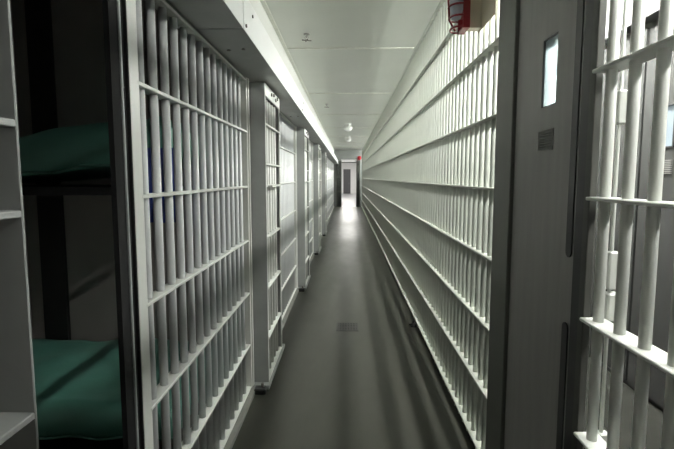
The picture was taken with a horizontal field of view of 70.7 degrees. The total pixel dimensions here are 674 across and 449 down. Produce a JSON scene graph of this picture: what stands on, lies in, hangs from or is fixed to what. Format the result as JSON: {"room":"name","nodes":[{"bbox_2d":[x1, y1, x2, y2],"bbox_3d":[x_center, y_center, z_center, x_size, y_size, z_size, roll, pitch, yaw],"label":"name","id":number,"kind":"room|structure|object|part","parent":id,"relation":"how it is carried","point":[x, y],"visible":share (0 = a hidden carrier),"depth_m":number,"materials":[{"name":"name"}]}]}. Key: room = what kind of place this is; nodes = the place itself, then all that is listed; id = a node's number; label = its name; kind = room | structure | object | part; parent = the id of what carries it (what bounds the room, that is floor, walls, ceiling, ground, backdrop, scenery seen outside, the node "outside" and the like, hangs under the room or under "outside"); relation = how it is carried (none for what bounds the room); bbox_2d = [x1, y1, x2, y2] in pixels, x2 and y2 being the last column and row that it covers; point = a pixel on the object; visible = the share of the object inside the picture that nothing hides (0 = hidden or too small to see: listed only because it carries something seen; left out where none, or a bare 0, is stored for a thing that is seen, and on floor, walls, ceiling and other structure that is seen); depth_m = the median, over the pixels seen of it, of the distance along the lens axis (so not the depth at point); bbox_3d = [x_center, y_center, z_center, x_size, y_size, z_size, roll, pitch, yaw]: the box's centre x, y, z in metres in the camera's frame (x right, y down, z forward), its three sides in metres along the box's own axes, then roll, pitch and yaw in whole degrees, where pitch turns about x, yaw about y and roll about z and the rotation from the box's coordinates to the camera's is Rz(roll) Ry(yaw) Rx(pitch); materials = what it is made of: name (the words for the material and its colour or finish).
{"room":"prison interior","nodes":[
{"label":"prison interior","id":0,"kind":"room"},
{"bbox_2d":[10,0,32,338],"bbox_3d":[-2.141,-1.014,11.707,0.100,3.000,29.400,0,6,1],"label":"wall","id":1,"kind":"structure","parent":0,"point":[10,0],"depth_m":3.43,"materials":[{"name":"paint"}]},
{"bbox_2d":[11,0,209,340],"bbox_3d":[-1.513,-0.197,3.492,1.520,3.000,0.120,0,6,1],"label":"wall","id":2,"kind":"structure","parent":0,"point":[77,25],"depth_m":3.44,"materials":[{"name":"paint"}]},
{"bbox_2d":[24,0,68,339],"bbox_3d":[-2.080,-0.191,3.432,0.170,3.000,0.025,0,6,1],"label":"trim","id":3,"kind":"structure","parent":2,"relation":"attached to","point":[38,18],"depth_m":3.42,"materials":[{"name":"black metal"}]},
{"bbox_2d":[61,195,70,339],"bbox_3d":[-1.992,0.505,3.508,0.015,1.600,0.008,0,6,1],"label":"trim","id":4,"kind":"structure","parent":2,"relation":"attached to","point":[62,201],"depth_m":3.48,"materials":[{"name":"grey paint"}]},
{"bbox_2d":[22,184,199,195],"bbox_3d":[-1.546,-0.213,2.908,1.440,0.052,0.980,0,6,1],"label":"frame","id":5,"kind":"object","parent":2,"relation":"attached to","point":[27,189],"visible":0.26,"depth_m":2.42,"materials":[{"name":"paint"}]},
{"bbox_2d":[19,116,205,182],"bbox_3d":[-1.537,-0.414,2.833,1.441,0.365,1.030,0,6,1],"label":"mattress","id":6,"kind":"object","parent":5,"relation":"on","point":[81,152],"visible":0.53,"depth_m":2.33,"materials":[{"name":"green fabric"}]},
{"bbox_2d":[147,148,175,222],"bbox_3d":[-0.864,-0.189,2.300,0.220,0.360,0.044,0,6,1],"label":"blanket","id":7,"kind":"object","parent":6,"relation":"hanging from","point":[148,149],"visible":0.1,"depth_m":2.29,"materials":[{"name":"blue fabric"}]},
{"bbox_2d":[181,393,205,436],"bbox_3d":[-1.546,1.069,3.036,1.440,0.052,0.980,0,6,1],"label":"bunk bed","id":8,"kind":"object","parent":2,"relation":"attached to","point":[205,393],"visible":0.06,"depth_m":2.70,"materials":[{"name":"paint"}]},
{"bbox_2d":[32,338,211,440],"bbox_3d":[-1.538,0.957,2.949,1.442,0.192,1.070,0,6,1],"label":"mattress","id":9,"kind":"object","parent":8,"relation":"on","point":[78,391],"visible":0.49,"depth_m":2.63,"materials":[{"name":"green fabric"}]},
{"bbox_2d":[254,344,284,389],"bbox_3d":[-0.584,1.224,4.166,0.135,0.038,0.940,0,6,1],"label":"sill","id":10,"kind":"structure","parent":2,"relation":"attached to","point":[268,384],"depth_m":3.91,"materials":[{"name":"grey paint"}]},
{"bbox_2d":[155,0,333,151],"bbox_3d":[-0.544,-2.274,11.546,0.115,0.738,29.400,0,6,1],"label":"wall","id":11,"kind":"structure","parent":0,"point":[256,4],"depth_m":4.96,"materials":[{"name":"paint"}]},
{"bbox_2d":[102,0,144,448],"bbox_3d":[-0.735,0.289,1.635,0.060,2.400,0.104,0,6,1],"label":"door frame","id":12,"kind":"structure","parent":11,"relation":"attached to","point":[110,18],"depth_m":1.59,"materials":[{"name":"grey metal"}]},
{"bbox_2d":[167,0,242,28],"bbox_3d":[-0.604,-0.900,0.837,0.241,0.191,2.960,0,6,1],"label":"housing","id":13,"kind":"object","parent":11,"relation":"attached to","point":[201,14],"visible":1,"depth_m":2.12,"materials":[{"name":"metal"}]},
{"bbox_2d":[0,0,38,448],"bbox_3d":[-0.647,0.402,0.562,0.150,2.316,0.775,0,6,1],"label":"door","id":14,"kind":"structure","parent":13,"relation":"hanging from","point":[18,409],"depth_m":0.92,"materials":[{"name":"grey paint"}]},
{"bbox_2d":[240,77,253,387],"bbox_3d":[-0.684,0.109,3.589,0.072,2.372,0.080,0,6,1],"label":"trim","id":15,"kind":"structure","parent":11,"relation":"attached to","point":[244,85],"depth_m":3.56,"materials":[{"name":"white metal"}]},
{"bbox_2d":[196,0,301,111],"bbox_3d":[-0.539,-1.194,3.793,0.241,0.191,2.960,0,6,1],"label":"housing","id":16,"kind":"object","parent":11,"relation":"attached to","point":[250,49],"visible":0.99,"depth_m":2.96,"materials":[{"name":"white metal"}]},
{"bbox_2d":[249,82,281,381],"bbox_3d":[-0.570,0.058,4.022,0.150,2.316,0.775,0,6,1],"label":"door","id":17,"kind":"structure","parent":16,"relation":"hanging from","point":[264,114],"depth_m":3.72,"materials":[{"name":"grey paint"}]},
{"bbox_3d":[-0.535,-1.050,3.911,0.014,0.090,0.763,0,6,1],"label":"cap plate","id":18,"kind":"part","parent":17,"relation":"part of","materials":[{"name":"white metal"}]},
{"bbox_2d":[293,126,297,287],"bbox_3d":[-0.612,-0.215,6.843,0.072,2.372,0.080,0,6,1],"label":"trim","id":19,"kind":"structure","parent":11,"relation":"attached to","point":[295,128],"depth_m":6.81,"materials":[{"name":"white metal"}]},
{"bbox_2d":[260,0,334,149],"bbox_3d":[-0.462,-2.637,11.508,0.042,0.008,29.400,0,6,1],"label":"trim","id":20,"kind":"structure","parent":11,"relation":"attached to","point":[263,2],"depth_m":5.57,"materials":[{"name":"paint"}]},
{"bbox_2d":[281,96,317,134],"bbox_3d":[-0.473,-1.488,6.750,0.241,0.191,2.960,0,6,1],"label":"housing","id":21,"kind":"object","parent":11,"relation":"attached to","point":[305,119],"visible":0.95,"depth_m":6.18,"materials":[{"name":"metal"}]},
{"bbox_3d":[-0.477,-1.401,6.759,0.232,0.003,2.960,0,6,1],"label":"soffit plate","id":22,"kind":"part","parent":21,"relation":"part of","materials":[{"name":"grey paint"}]},
{"bbox_2d":[297,128,309,286],"bbox_3d":[-0.498,-0.266,7.275,0.150,2.316,0.775,0,6,1],"label":"door","id":23,"kind":"structure","parent":21,"relation":"hanging from","point":[303,181],"depth_m":6.94,"materials":[{"name":"white metal"}]},
{"bbox_2d":[311,143,313,252],"bbox_3d":[-0.539,-0.538,10.096,0.072,2.372,0.080,0,6,1],"label":"trim","id":24,"kind":"structure","parent":11,"relation":"attached to","point":[312,143],"depth_m":10.05,"materials":[{"name":"white metal"}]},
{"bbox_2d":[309,125,325,145],"bbox_3d":[-0.407,-1.783,9.707,0.241,0.191,2.960,0,6,1],"label":"housing","id":25,"kind":"object","parent":11,"relation":"attached to","point":[320,139],"visible":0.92,"depth_m":9.27,"materials":[{"name":"metal"}]},
{"bbox_3d":[-0.412,-1.695,9.715,0.232,0.003,2.960,0,6,1],"label":"soffit plate","id":26,"kind":"part","parent":25,"relation":"part of","materials":[{"name":"grey paint"}]},
{"bbox_2d":[313,144,321,251],"bbox_3d":[-0.425,-0.590,10.528,0.150,2.316,0.775,0,6,1],"label":"door","id":27,"kind":"structure","parent":25,"relation":"hanging from","point":[317,180],"depth_m":10.17,"materials":[{"name":"white metal"}]},
{"bbox_2d":[320,151,321,234],"bbox_3d":[-0.467,-0.862,13.349,0.072,2.372,0.080,0,6,1],"label":"trim","id":28,"kind":"structure","parent":11,"relation":"attached to","point":[321,151],"depth_m":13.34,"materials":[{"name":"white metal"}]},
{"bbox_2d":[320,139,329,152],"bbox_3d":[-0.342,-2.077,12.663,0.241,0.191,2.960,0,6,1],"label":"housing","id":29,"kind":"object","parent":11,"relation":"attached to","point":[326,148],"visible":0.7,"depth_m":12.43,"materials":[{"name":"metal"}]},
{"bbox_2d":[322,152,327,233],"bbox_3d":[-0.353,-0.913,13.781,0.150,2.316,0.775,0,6,1],"label":"door","id":30,"kind":"structure","parent":29,"relation":"hanging from","point":[324,154],"depth_m":13.42,"materials":[{"name":"white metal"}]},
{"bbox_3d":[-0.346,-1.989,12.672,0.232,0.003,2.960,0,6,1],"label":"soffit plate","id":31,"kind":"part","parent":29,"relation":"part of","materials":[{"name":"grey paint"}]},
{"bbox_2d":[327,147,332,156],"bbox_3d":[-0.276,-2.371,15.620,0.241,0.191,2.960,0,6,1],"label":"housing","id":32,"kind":"object","parent":11,"relation":"attached to","point":[330,154],"visible":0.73,"depth_m":15.17,"materials":[{"name":"metal"}]},
{"bbox_2d":[327,152,335,159],"bbox_3d":[-0.210,-2.665,18.577,0.241,0.191,2.960,0,6,1],"label":"housing","id":33,"kind":"object","parent":11,"relation":"attached to","point":[334,156],"visible":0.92,"depth_m":18.40,"materials":[{"name":"metal"}]},
{"bbox_2d":[308,93,389,93],"bbox_3d":[0.218,-2.328,8.428,1.455,0.012,0.040,0,6,1],"label":"trim","id":34,"kind":"structure","parent":11,"relation":"attached to","point":[308,93],"depth_m":8.41,"materials":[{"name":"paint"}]},
{"bbox_2d":[287,47,413,49],"bbox_3d":[0.153,-2.036,5.493,1.455,0.012,0.040,0,6,1],"label":"trim","id":35,"kind":"structure","parent":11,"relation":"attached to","point":[361,47],"depth_m":5.47,"materials":[{"name":"paint"}]},
{"bbox_2d":[334,150,361,206],"bbox_3d":[0.580,-2.539,26.332,4.690,3.138,0.120,0,6,1],"label":"wall","id":36,"kind":"structure","parent":0,"point":[340,154],"depth_m":26.16,"materials":[{"name":"paint"}]},
{"bbox_2d":[336,161,341,206],"bbox_3d":[0.107,-2.251,26.250,0.290,2.520,0.060,0,6,1],"label":"end door","id":37,"kind":"structure","parent":36,"relation":"in","point":[339,165],"depth_m":26.25,"materials":[{"name":"paint"}]},
{"bbox_2d":[356,161,359,206],"bbox_3d":[1.169,-2.248,26.227,0.225,2.520,0.060,0,6,1],"label":"end door","id":38,"kind":"structure","parent":36,"relation":"in","point":[357,162],"depth_m":26.21,"materials":[{"name":"paint"}]},
{"bbox_2d":[342,163,355,193],"bbox_3d":[0.825,-3.644,37.123,5.200,3.200,21.580,0,6,1],"label":"wall","id":39,"kind":"structure","parent":0,"point":[352,166],"depth_m":47.72,"materials":[{"name":"white paint"}]},
{"bbox_2d":[343,169,350,192],"bbox_3d":[1.000,-4.335,47.743,0.720,2.430,0.095,0,6,1],"label":"room door","id":40,"kind":"structure","parent":39,"relation":"in","point":[346,172],"depth_m":47.74,"materials":[{"name":"metal"}]},
{"bbox_2d":[341,159,356,161],"bbox_3d":[0.825,-5.286,36.959,5.200,0.100,21.580,0,6,1],"label":"ceiling","id":41,"kind":"structure","parent":0,"point":[341,159],"depth_m":42.92,"materials":[{"name":"white paint"}]},
{"bbox_2d":[39,194,662,448],"bbox_3d":[0.497,-0.528,22.553,5.200,0.124,51.200,0,6,1],"label":"floor","id":42,"kind":"structure","parent":0,"point":[378,385],"depth_m":3.89,"materials":[{"name":"concrete"}]},
{"bbox_2d":[254,382,266,394],"bbox_3d":[-0.588,1.258,3.646,0.090,0.075,0.080,0,6,1],"label":"floor guide","id":43,"kind":"object","parent":42,"relation":"on","point":[261,389],"visible":0.99,"depth_m":3.61,"materials":[{"name":"black metal"}]},
{"bbox_2d":[224,206,334,448],"bbox_3d":[-0.451,0.239,14.081,0.120,0.035,24.850,0,6,1],"label":"kerb","id":44,"kind":"object","parent":42,"relation":"on","point":[230,442],"visible":0.31,"depth_m":3.36,"materials":[{"name":"concrete"}]},
{"bbox_2d":[126,0,250,448],"bbox_3d":[-0.710,0.190,2.620,0.059,2.341,1.875,0,6,1],"label":"bars","id":45,"kind":"object","parent":44,"relation":"on","point":[218,161],"visible":0.94,"depth_m":2.29,"materials":[{"name":"white metal"}]},
{"bbox_2d":[280,112,296,319],"bbox_3d":[-0.638,-0.134,5.874,0.059,2.341,1.875,0,6,1],"label":"cell","id":46,"kind":"object","parent":44,"relation":"on","point":[288,266],"visible":0.57,"depth_m":5.96,"materials":[{"name":"grey metal"}]},
{"bbox_2d":[309,140,312,257],"bbox_3d":[-0.565,-0.458,9.127,0.059,2.341,1.875,0,6,1],"label":"cell","id":47,"kind":"object","parent":44,"relation":"on","point":[310,142],"visible":0.31,"depth_m":9.68,"materials":[{"name":"grey metal"}]},
{"bbox_2d":[327,158,328,220],"bbox_3d":[-0.379,-1.291,17.503,0.059,2.341,1.875,0,6,1],"label":"cell","id":48,"kind":"object","parent":44,"relation":"on","point":[327,158],"visible":0.32,"depth_m":17.87,"materials":[{"name":"grey metal"}]},
{"bbox_2d":[328,159,329,218],"bbox_3d":[-0.338,-1.478,19.374,0.059,2.341,1.875,0,6,1],"label":"cell","id":49,"kind":"object","parent":44,"relation":"on","point":[328,159],"visible":0.74,"depth_m":18.55,"materials":[{"name":"grey metal"}]},
{"bbox_2d":[330,161,331,214],"bbox_3d":[-0.296,-1.664,21.244,0.059,2.341,1.875,0,6,1],"label":"cell","id":50,"kind":"object","parent":44,"relation":"on","point":[330,161],"visible":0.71,"depth_m":21.01,"materials":[{"name":"grey metal"}]},
{"bbox_2d":[331,162,332,211],"bbox_3d":[-0.255,-1.850,23.114,0.059,2.341,1.875,0,6,1],"label":"cell","id":51,"kind":"object","parent":44,"relation":"on","point":[331,162],"visible":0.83,"depth_m":22.30,"materials":[{"name":"grey metal"}]},
{"bbox_2d":[333,164,333,207],"bbox_3d":[-0.213,-2.036,24.985,0.059,2.341,1.875,0,6,1],"label":"cell","id":52,"kind":"object","parent":44,"relation":"on","point":[333,164],"visible":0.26,"depth_m":25.49,"materials":[{"name":"grey metal"}]},
{"bbox_2d":[336,323,357,330],"bbox_3d":[0.113,1.133,5.257,0.240,0.004,0.280,0,6,1],"label":"floor drain","id":53,"kind":"object","parent":42,"relation":"on","point":[340,326],"visible":1,"depth_m":5.24,"materials":[{"name":"metal"}]},
{"bbox_2d":[361,149,362,208],"bbox_3d":[1.351,-2.404,24.974,0.072,3.134,2.151,0,6,1],"label":"panel","id":54,"kind":"object","parent":42,"relation":"on","point":[362,149],"visible":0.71,"depth_m":24.81,"materials":[{"name":"white paint"}]},
{"bbox_2d":[363,145,364,210],"bbox_3d":[1.304,-2.191,22.830,0.072,3.134,2.151,0,6,1],"label":"panel","id":55,"kind":"object","parent":42,"relation":"on","point":[364,145],"visible":0.67,"depth_m":22.69,"materials":[{"name":"white paint"}]},
{"bbox_2d":[364,142,366,214],"bbox_3d":[1.256,-1.977,20.686,0.072,3.134,2.151,0,6,1],"label":"panel","id":56,"kind":"object","parent":42,"relation":"on","point":[365,161],"visible":0.7,"depth_m":20.65,"materials":[{"name":"white paint"}]},
{"bbox_2d":[366,138,368,221],"bbox_3d":[1.208,-1.764,18.542,0.072,3.134,2.151,0,6,1],"label":"panel","id":57,"kind":"object","parent":42,"relation":"on","point":[367,141],"visible":0.69,"depth_m":18.56,"materials":[{"name":"white paint"}]},
{"bbox_2d":[368,132,371,225],"bbox_3d":[1.161,-1.551,16.398,0.072,3.134,2.151,0,6,1],"label":"panel","id":58,"kind":"object","parent":42,"relation":"on","point":[370,135],"visible":0.8,"depth_m":16.19,"materials":[{"name":"white paint"}]},
{"bbox_2d":[371,125,375,234],"bbox_3d":[1.113,-1.337,14.254,0.072,3.134,2.151,0,6,1],"label":"panel","id":59,"kind":"object","parent":42,"relation":"on","point":[373,203],"visible":0.79,"depth_m":13.99,"materials":[{"name":"white paint"}]},
{"bbox_2d":[375,114,381,244],"bbox_3d":[1.066,-1.124,12.110,0.072,3.134,2.151,0,6,1],"label":"panel","id":60,"kind":"object","parent":42,"relation":"on","point":[378,124],"visible":0.88,"depth_m":11.99,"materials":[{"name":"white paint"}]},
{"bbox_2d":[380,99,389,260],"bbox_3d":[1.018,-0.910,9.966,0.072,3.134,2.151,0,6,1],"label":"panel","id":61,"kind":"object","parent":42,"relation":"on","point":[385,164],"visible":0.88,"depth_m":9.79,"materials":[{"name":"white paint"}]},
{"bbox_2d":[387,73,404,286],"bbox_3d":[0.970,-0.697,7.822,0.072,3.134,2.151,0,6,1],"label":"panel","id":62,"kind":"object","parent":42,"relation":"on","point":[396,117],"visible":0.84,"depth_m":7.59,"materials":[{"name":"white paint"}]},
{"bbox_2d":[409,320,416,326],"bbox_3d":[0.842,1.100,5.277,0.086,0.066,0.070,0,6,1],"label":"levelling foot","id":63,"kind":"object","parent":42,"relation":"on","point":[412,324],"visible":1,"depth_m":5.26,"materials":[{"name":"black"}]},
{"bbox_2d":[400,23,431,340],"bbox_3d":[0.923,-0.484,5.678,0.072,3.134,2.151,0,6,1],"label":"bars","id":64,"kind":"object","parent":42,"relation":"on","point":[417,76],"visible":0.88,"depth_m":5.38,"materials":[{"name":"white paint"}]},
{"bbox_2d":[423,0,499,448],"bbox_3d":[0.875,-0.270,3.535,0.072,3.134,2.151,0,6,1],"label":"bars","id":65,"kind":"object","parent":42,"relation":"on","point":[464,69],"visible":0.88,"depth_m":3.25,"materials":[{"name":"white paint"}]},
{"bbox_2d":[447,0,495,34],"bbox_3d":[0.722,-1.409,2.588,0.197,0.628,0.361,0,6,1],"label":"lamp","id":66,"kind":"object","parent":65,"relation":"attached to","point":[470,15],"visible":1,"depth_m":2.68,"materials":[{"name":"metal"}]},
{"bbox_3d":[0.683,-1.394,2.698,0.080,0.460,0.080,0,6,1],"label":"lamp glass","id":67,"kind":"part","parent":66,"relation":"part of","materials":[{"name":"glass"}]},
{"bbox_3d":[0.817,-1.409,2.571,0.006,0.625,0.330,0,6,1],"label":"plate","id":68,"kind":"part","parent":66,"relation":"part of","materials":[{"name":"beige ceramic"}]},
{"bbox_2d":[485,0,519,448],"bbox_3d":[0.843,-0.149,2.314,0.087,3.138,0.240,0,6,1],"label":"trim","id":69,"kind":"structure","parent":42,"relation":"on","point":[509,18],"depth_m":2.30,"materials":[{"name":"paint"}]},
{"bbox_2d":[504,0,585,448],"bbox_3d":[0.827,0.196,1.917,0.049,2.500,0.609,0,6,1],"label":"door","id":70,"kind":"structure","parent":69,"relation":"attached to","point":[547,133],"depth_m":1.86,"materials":[{"name":"grey paint"}]},
{"bbox_2d":[537,128,553,151],"bbox_3d":[0.807,-0.326,1.836,0.007,0.079,0.143,0,6,1],"label":"vent grille","id":71,"kind":"object","parent":70,"relation":"attached to","point":[545,136],"depth_m":1.84,"materials":[{"name":"grey metal"}]},
{"bbox_3d":[0.799,0.862,1.714,0.004,1.045,0.042,0,6,1],"label":"edge slot plate","id":72,"kind":"part","parent":70,"relation":"part of","materials":[{"name":"metal"}]},
{"bbox_3d":[0.799,-0.436,1.584,0.004,1.105,0.042,0,6,1],"label":"edge slot plate","id":73,"kind":"part","parent":70,"relation":"part of","materials":[{"name":"metal"}]},
{"bbox_2d":[564,0,593,448],"bbox_3d":[0.805,-0.073,1.550,0.016,3.138,0.065,0,6,1],"label":"trim","id":74,"kind":"structure","parent":42,"relation":"on","point":[589,13],"depth_m":1.56,"materials":[{"name":"metal"}]},
{"bbox_2d":[571,0,606,448],"bbox_3d":[0.800,-0.068,1.501,0.024,3.138,0.035,0,6,1],"label":"post","id":75,"kind":"object","parent":42,"relation":"on","point":[600,6],"visible":1,"depth_m":1.49,"materials":[{"name":"white metal"}]},
{"bbox_2d":[573,0,673,448],"bbox_3d":[0.793,-0.006,0.941,0.075,3.115,1.064,0,6,1],"label":"bars","id":76,"kind":"object","parent":42,"relation":"on","point":[648,354],"visible":1,"depth_m":1.27,"materials":[{"name":"white metal"}]},
{"bbox_2d":[598,0,627,442],"bbox_3d":[0.864,-0.050,1.464,0.042,3.090,0.040,0,6,1],"label":"rod","id":77,"kind":"object","parent":76,"relation":"attached to","point":[621,103],"visible":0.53,"depth_m":1.47,"materials":[{"name":"white metal"}]},
{"bbox_2d":[265,0,439,149],"bbox_3d":[1.055,-2.685,11.445,3.085,0.100,29.550,0,6,1],"label":"ceiling","id":78,"kind":"structure","parent":0,"point":[329,23],"depth_m":5.60,"materials":[{"name":"white paint"}]},
{"bbox_2d":[302,33,310,41],"bbox_3d":[-0.317,-1.954,4.959,0.079,0.070,0.079,3,6,29],"label":"sprinkler","id":79,"kind":"object","parent":78,"relation":"attached to","point":[306,35],"visible":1,"depth_m":4.95,"materials":[{"name":"metal"}]},
{"bbox_2d":[344,123,351,131],"bbox_3d":[0.307,-2.700,13.244,0.250,0.225,0.250,0,6,1],"label":"ceiling lamp","id":80,"kind":"object","parent":78,"relation":"attached to","point":[347,127],"visible":1,"depth_m":13.16,"materials":[{"name":"white glass"}]},
{"bbox_2d":[345,136,350,141],"bbox_3d":[0.396,-3.096,17.224,0.250,0.225,0.250,0,6,1],"label":"ceiling lamp","id":81,"kind":"object","parent":78,"relation":"attached to","point":[347,138],"visible":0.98,"depth_m":17.14,"materials":[{"name":"white glass"}]},
{"bbox_2d":[602,18,673,367],"bbox_3d":[2.548,-1.073,11.597,0.100,3.138,29.400,0,6,1],"label":"wall","id":82,"kind":"structure","parent":0,"point":[653,26],"depth_m":3.91,"materials":[{"name":"grey paint"}]},
{"bbox_2d":[552,45,605,103],"bbox_3d":[2.348,-1.375,5.440,0.030,0.640,2.600,0,6,1],"label":"window","id":83,"kind":"structure","parent":82,"relation":"in","point":[555,71],"depth_m":5.12,"materials":[{"name":"white glass"}]},
{"bbox_3d":[2.355,-1.375,5.440,0.008,0.580,2.540,0,6,1],"label":"pane","id":84,"kind":"part","parent":83,"relation":"part of","materials":[{"name":"white"}]},
{"bbox_2d":[554,0,659,61],"bbox_3d":[2.448,-2.481,11.459,0.100,0.308,29.400,0,6,1],"label":"trim","id":85,"kind":"structure","parent":82,"relation":"attached to","point":[650,4],"depth_m":3.63,"materials":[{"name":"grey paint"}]},
{"bbox_2d":[554,4,659,69],"bbox_3d":[2.443,-2.308,11.477,0.110,0.040,29.400,0,6,1],"label":"trim","id":86,"kind":"structure","parent":82,"relation":"attached to","point":[652,14],"depth_m":3.45,"materials":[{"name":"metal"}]},
{"bbox_2d":[588,28,649,380],"bbox_3d":[2.306,-0.078,3.409,0.020,2.720,1.700,0,6,1],"label":"wall panel","id":87,"kind":"object","parent":82,"relation":"attached to","point":[647,31],"visible":0.68,"depth_m":3.72,"materials":[{"name":"grey paint"}]},
{"bbox_2d":[588,354,663,410],"bbox_3d":[2.492,0.471,11.752,0.012,0.035,29.400,0,6,1],"label":"baseboard","id":88,"kind":"structure","parent":82,"relation":"attached to","point":[661,408],"depth_m":3.69,"materials":[{"name":"black metal"}]},
{"bbox_2d":[627,51,673,407],"bbox_3d":[2.286,0.013,3.152,0.043,2.550,0.930,0,6,1],"label":"door","id":89,"kind":"structure","parent":82,"relation":"in","point":[665,265],"depth_m":3.35,"materials":[{"name":"grey paint"}]},
{"bbox_2d":[664,160,671,173],"bbox_3d":[2.275,-0.401,3.308,0.011,0.094,0.161,0,6,1],"label":"vent grille","id":90,"kind":"object","parent":89,"relation":"attached to","point":[667,163],"depth_m":3.26,"materials":[{"name":"white metal"}]}
]}

